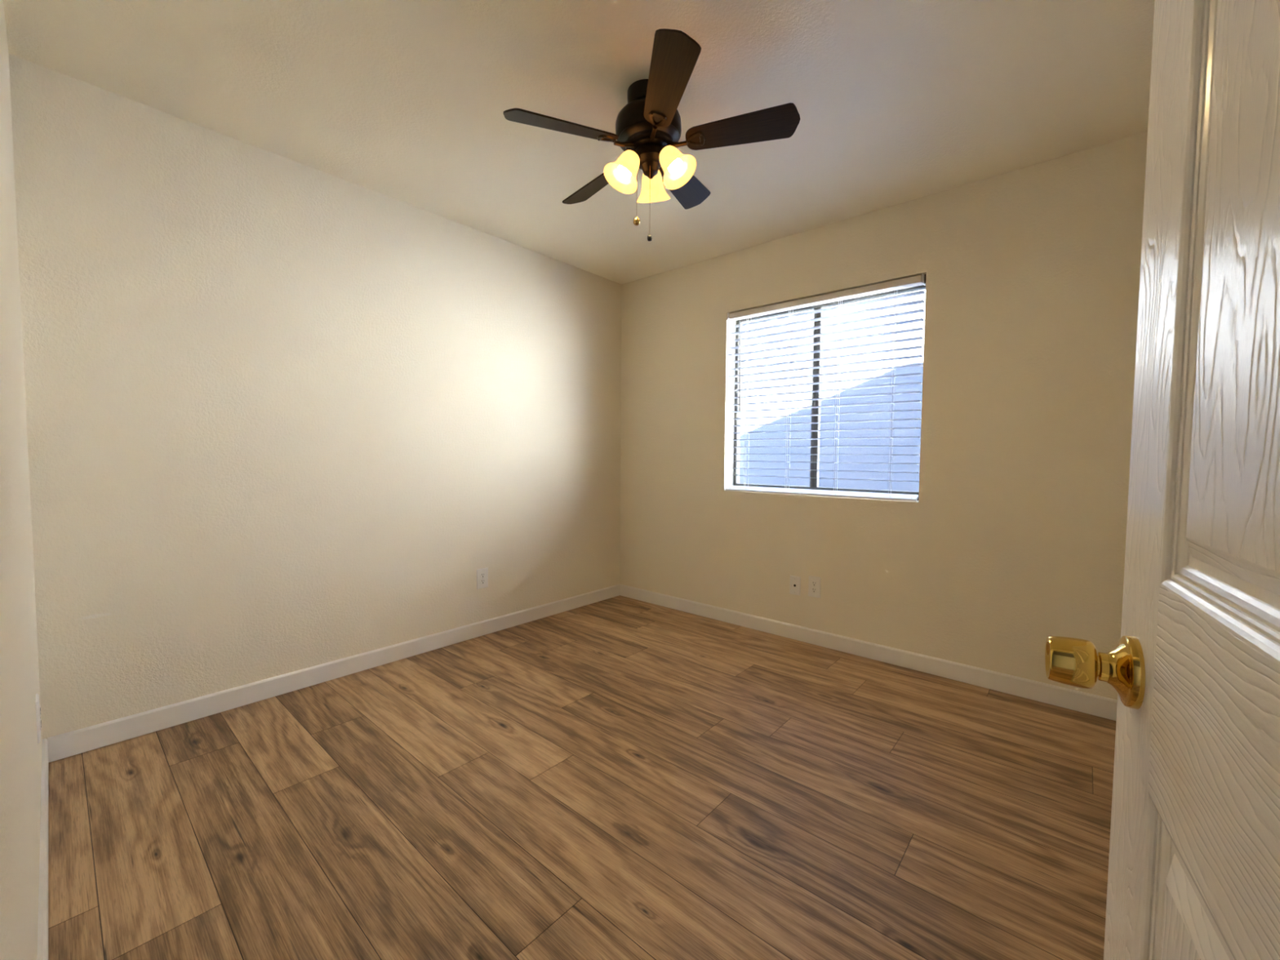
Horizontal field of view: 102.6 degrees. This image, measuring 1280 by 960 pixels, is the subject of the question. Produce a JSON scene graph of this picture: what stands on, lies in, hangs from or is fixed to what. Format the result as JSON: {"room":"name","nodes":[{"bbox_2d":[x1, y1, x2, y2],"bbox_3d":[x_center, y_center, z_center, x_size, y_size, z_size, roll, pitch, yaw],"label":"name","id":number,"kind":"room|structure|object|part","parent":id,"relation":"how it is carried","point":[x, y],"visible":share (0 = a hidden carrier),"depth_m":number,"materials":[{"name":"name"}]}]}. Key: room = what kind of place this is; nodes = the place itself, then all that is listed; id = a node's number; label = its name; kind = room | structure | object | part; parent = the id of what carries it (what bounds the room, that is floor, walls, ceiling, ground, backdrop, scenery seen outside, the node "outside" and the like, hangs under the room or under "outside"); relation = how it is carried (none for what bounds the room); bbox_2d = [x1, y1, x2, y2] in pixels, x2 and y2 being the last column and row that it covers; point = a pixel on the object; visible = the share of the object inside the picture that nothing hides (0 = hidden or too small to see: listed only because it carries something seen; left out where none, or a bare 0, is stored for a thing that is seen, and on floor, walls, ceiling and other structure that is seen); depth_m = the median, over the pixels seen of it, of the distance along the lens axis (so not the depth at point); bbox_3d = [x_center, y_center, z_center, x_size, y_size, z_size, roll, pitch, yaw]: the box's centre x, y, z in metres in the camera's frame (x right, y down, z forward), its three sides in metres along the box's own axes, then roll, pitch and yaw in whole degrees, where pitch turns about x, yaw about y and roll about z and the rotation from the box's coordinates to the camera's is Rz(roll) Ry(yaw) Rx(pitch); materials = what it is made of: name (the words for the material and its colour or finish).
{"room":"empty bedroom","nodes":[
{"label":"empty bedroom","id":0,"kind":"room"},
{"bbox_2d":[0,0,42,959],"bbox_3d":[-0.987,-0.227,0.707,3.100,2.600,0.120,3,4,41],"label":"wall","id":1,"kind":"structure","parent":0,"point":[20,753],"depth_m":0.97,"materials":[{"name":"paint"}]},
{"bbox_2d":[35,693,41,743],"bbox_3d":[-1.764,0.698,1.504,0.078,0.122,0.008,3,4,41],"label":"electrical outlet","id":2,"kind":"object","parent":1,"relation":"attached to","point":[37,706],"visible":1,"depth_m":1.48,"materials":[{"name":"white plastic"}]},
{"bbox_2d":[36,737,48,959],"bbox_3d":[-1.354,1.004,1.163,2.040,0.087,0.012,3,4,41],"label":"baseboard","id":3,"kind":"structure","parent":1,"relation":"attached to","point":[42,925],"depth_m":1.28,"materials":[{"name":"paint"}]},
{"bbox_2d":[1044,0,1279,959],"bbox_3d":[0.300,0.080,0.183,0.167,2.033,0.832,2,3,33],"label":"door","id":4,"kind":"structure","parent":1,"relation":"in","point":[1193,668],"depth_m":0.37,"materials":[{"name":"white paint"}]},
{"bbox_3d":[0.437,0.182,0.512,0.046,0.047,0.047,2,3,33],"label":"knob","id":5,"kind":"part","parent":4,"relation":"part of","materials":[{"name":"gold metal"}]},
{"bbox_2d":[8,53,621,739],"bbox_3d":[-1.220,-0.273,2.895,0.120,2.720,3.120,3,4,41],"label":"wall","id":6,"kind":"structure","parent":0,"point":[284,415],"depth_m":2.29,"materials":[{"name":"paint"}]},
{"bbox_2d":[47,583,620,762],"bbox_3d":[-1.136,0.919,2.959,0.012,0.087,2.988,3,4,41],"label":"baseboard","id":7,"kind":"structure","parent":6,"relation":"attached to","point":[78,741],"depth_m":2.36,"materials":[{"name":"paint"}]},
{"bbox_2d":[476,567,488,589],"bbox_3d":[-0.965,0.603,3.142,0.008,0.122,0.078,3,4,41],"label":"electrical outlet","id":8,"kind":"object","parent":6,"relation":"attached to","point":[482,574],"visible":1,"depth_m":3.14,"materials":[{"name":"white plastic"}]},
{"bbox_2d":[3,0,1155,284],"bbox_3d":[0.045,-1.494,1.825,3.100,0.160,3.000,3,4,41],"label":"ceiling","id":9,"kind":"structure","parent":0,"point":[896,101],"depth_m":1.85,"materials":[{"name":"paint"}]},
{"bbox_2d":[503,28,799,241],"bbox_3d":[0.082,-1.150,1.887,0.967,0.549,1.019,1,3,11],"label":"ceiling fan","id":10,"kind":"object","parent":9,"relation":"hanging from","point":[648,128],"visible":1,"depth_m":1.81,"materials":[{"name":"brown wood"}]},
{"bbox_3d":[-0.263,-1.199,1.738,0.397,0.006,0.132,-5,22,-27],"label":"blade","id":11,"kind":"part","parent":10,"relation":"part of","materials":[{"name":"brown wood"}]},
{"bbox_3d":[-0.183,-1.233,2.143,0.132,0.006,0.397,-29,19,-36],"label":"blade","id":12,"kind":"part","parent":10,"relation":"part of","materials":[{"name":"brown wood"}]},
{"bbox_3d":[-0.082,-1.210,1.831,0.145,0.027,0.062,-5,22,-27],"label":"blade arm","id":13,"kind":"part","parent":10,"relation":"part of","materials":[{"name":"brown metal"}]},
{"bbox_3d":[-0.070,-1.121,1.846,0.126,0.134,0.128,1,3,17],"label":"lamp shade","id":14,"kind":"part","parent":10,"relation":"part of","materials":[{"name":"yellow glass"}]},
{"bbox_3d":[-0.054,-1.129,1.856,0.054,0.085,0.067,0,6,41],"label":"light bulb","id":15,"kind":"part","parent":10,"relation":"part of","materials":[{"name":"white glass"}]},
{"bbox_3d":[-0.012,-0.960,1.903,0.027,0.030,0.027,0,6,41],"label":"chain knob","id":16,"kind":"part","parent":10,"relation":"part of","materials":[{"name":"gold metal"}]},
{"bbox_3d":[0.049,-1.137,2.015,0.128,0.136,0.130,0,6,41],"label":"lamp shade","id":17,"kind":"part","parent":10,"relation":"part of","materials":[{"name":"yellow glass"}]},
{"bbox_3d":[0.052,-1.212,1.760,0.062,0.027,0.145,14,2,-9],"label":"blade arm","id":18,"kind":"part","parent":10,"relation":"part of","materials":[{"name":"brown metal"}]},
{"bbox_3d":[0.082,-1.205,1.558,0.132,0.006,0.397,14,2,-9],"label":"blade","id":19,"kind":"part","parent":10,"relation":"part of","materials":[{"name":"brown wood"}]},
{"bbox_3d":[0.121,-1.137,1.838,0.069,0.085,0.053,0,6,41],"label":"light bulb","id":20,"kind":"part","parent":10,"relation":"part of","materials":[{"name":"white glass"}]},
{"bbox_3d":[0.141,-1.127,1.830,0.126,0.137,0.130,-1,3,-21],"label":"lamp shade","id":21,"kind":"part","parent":10,"relation":"part of","materials":[{"name":"yellow glass"}]},
{"bbox_3d":[0.186,-1.256,2.185,0.132,0.006,0.397,-21,-5,27],"label":"blade","id":22,"kind":"part","parent":10,"relation":"part of","materials":[{"name":"brown wood"}]},
{"bbox_3d":[0.162,-1.225,1.859,0.145,0.027,0.062,-2,-13,13],"label":"blade arm","id":23,"kind":"part","parent":10,"relation":"part of","materials":[{"name":"brown metal"}]},
{"bbox_3d":[0.360,-1.239,1.814,0.397,0.006,0.132,-2,-13,13],"label":"blade","id":24,"kind":"part","parent":10,"relation":"part of","materials":[{"name":"brown wood"}]},
{"bbox_2d":[48,595,1115,959],"bbox_3d":[-0.367,1.115,1.230,3.650,0.120,4.600,3,4,41],"label":"floor","id":25,"kind":"structure","parent":0,"point":[620,777],"depth_m":1.59,"materials":[{"name":"brown wood"}]},
{"bbox_2d":[619,131,1147,699],"bbox_3d":[1.074,-0.264,3.082,3.340,2.720,0.170,3,4,41],"label":"wall","id":26,"kind":"structure","parent":0,"point":[1013,539],"depth_m":2.54,"materials":[{"name":"paint"}]},
{"bbox_2d":[789,575,800,595],"bbox_3d":[0.941,0.641,3.115,0.068,0.115,0.012,3,4,41],"label":"jack plate","id":27,"kind":"object","parent":26,"relation":"attached to","point":[795,581],"visible":1,"depth_m":3.11,"materials":[{"name":"white plastic"}]},
{"bbox_2d":[808,575,821,598],"bbox_3d":[1.033,0.633,3.037,0.074,0.124,0.008,3,4,41],"label":"electrical outlet","id":28,"kind":"object","parent":26,"relation":"attached to","point":[815,582],"visible":1,"depth_m":3.03,"materials":[{"name":"white plastic"}]},
{"bbox_2d":[811,587,816,592],"bbox_3d":[1.032,0.653,3.036,0.029,0.028,0.003,3,4,41],"label":"receptacle","id":29,"kind":"object","parent":28,"relation":"attached to","point":[813,589],"depth_m":3.04,"materials":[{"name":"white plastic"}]},
{"bbox_2d":[811,581,817,586],"bbox_3d":[1.032,0.614,3.034,0.029,0.028,0.003,3,4,41],"label":"receptacle","id":30,"kind":"object","parent":28,"relation":"attached to","point":[813,583],"depth_m":3.03,"materials":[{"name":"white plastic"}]},
{"bbox_2d":[733,284,925,500],"bbox_3d":[1.101,-0.497,3.123,1.171,1.175,0.044,3,4,41],"label":"window","id":31,"kind":"structure","parent":26,"relation":"in","point":[814,482],"depth_m":3.13,"materials":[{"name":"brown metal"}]},
{"bbox_2d":[725,273,926,501],"bbox_3d":[1.026,-0.494,3.037,1.171,1.173,0.076,3,4,41],"label":"window blind","id":32,"kind":"object","parent":31,"relation":"attached to","point":[919,280],"visible":0.98,"depth_m":2.95,"materials":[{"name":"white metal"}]},
{"bbox_3d":[0.701,-0.504,3.321,0.012,1.101,0.058,3,4,41],"label":"ladder cord","id":33,"kind":"part","parent":32,"relation":"part of","materials":[{"name":"white fabric"}]},
{"bbox_3d":[0.916,-0.494,3.135,0.012,1.101,0.058,3,4,41],"label":"ladder cord","id":34,"kind":"part","parent":32,"relation":"part of","materials":[{"name":"white fabric"}]},
{"bbox_3d":[1.022,0.075,3.067,1.150,0.013,0.051,3,31,41],"label":"rail","id":35,"kind":"part","parent":32,"relation":"part of","materials":[{"name":"white plastic"}]},
{"bbox_3d":[1.140,-0.483,2.941,0.012,1.101,0.058,3,4,41],"label":"ladder cord","id":36,"kind":"part","parent":32,"relation":"part of","materials":[{"name":"white fabric"}]},
{"bbox_3d":[1.362,-0.472,2.749,0.012,1.101,0.058,3,4,41],"label":"ladder cord","id":37,"kind":"part","parent":32,"relation":"part of","materials":[{"name":"white fabric"}]},
{"bbox_2d":[619,584,1117,720],"bbox_3d":[1.010,0.931,3.067,3.088,0.087,0.012,3,4,41],"label":"baseboard","id":38,"kind":"structure","parent":26,"relation":"attached to","point":[1077,700],"depth_m":2.71,"materials":[{"name":"paint"}]},
{"label":"outside","id":39,"kind":"structure","parent":0,"visible":0},
{"bbox_3d":[3.647,1.148,6.207,16.000,0.200,7.830,3,4,41],"label":"ground","id":40,"kind":"structure","parent":39,"visible":0},
{"bbox_2d":[739,289,925,491],"bbox_3d":[0.128,-0.548,7.093,7.400,3.050,0.200,3,4,41],"label":"wall","id":41,"kind":"structure","parent":40,"relation":"on","point":[754,478],"depth_m":5.25,"materials":[{"name":"paint"}]}
]}

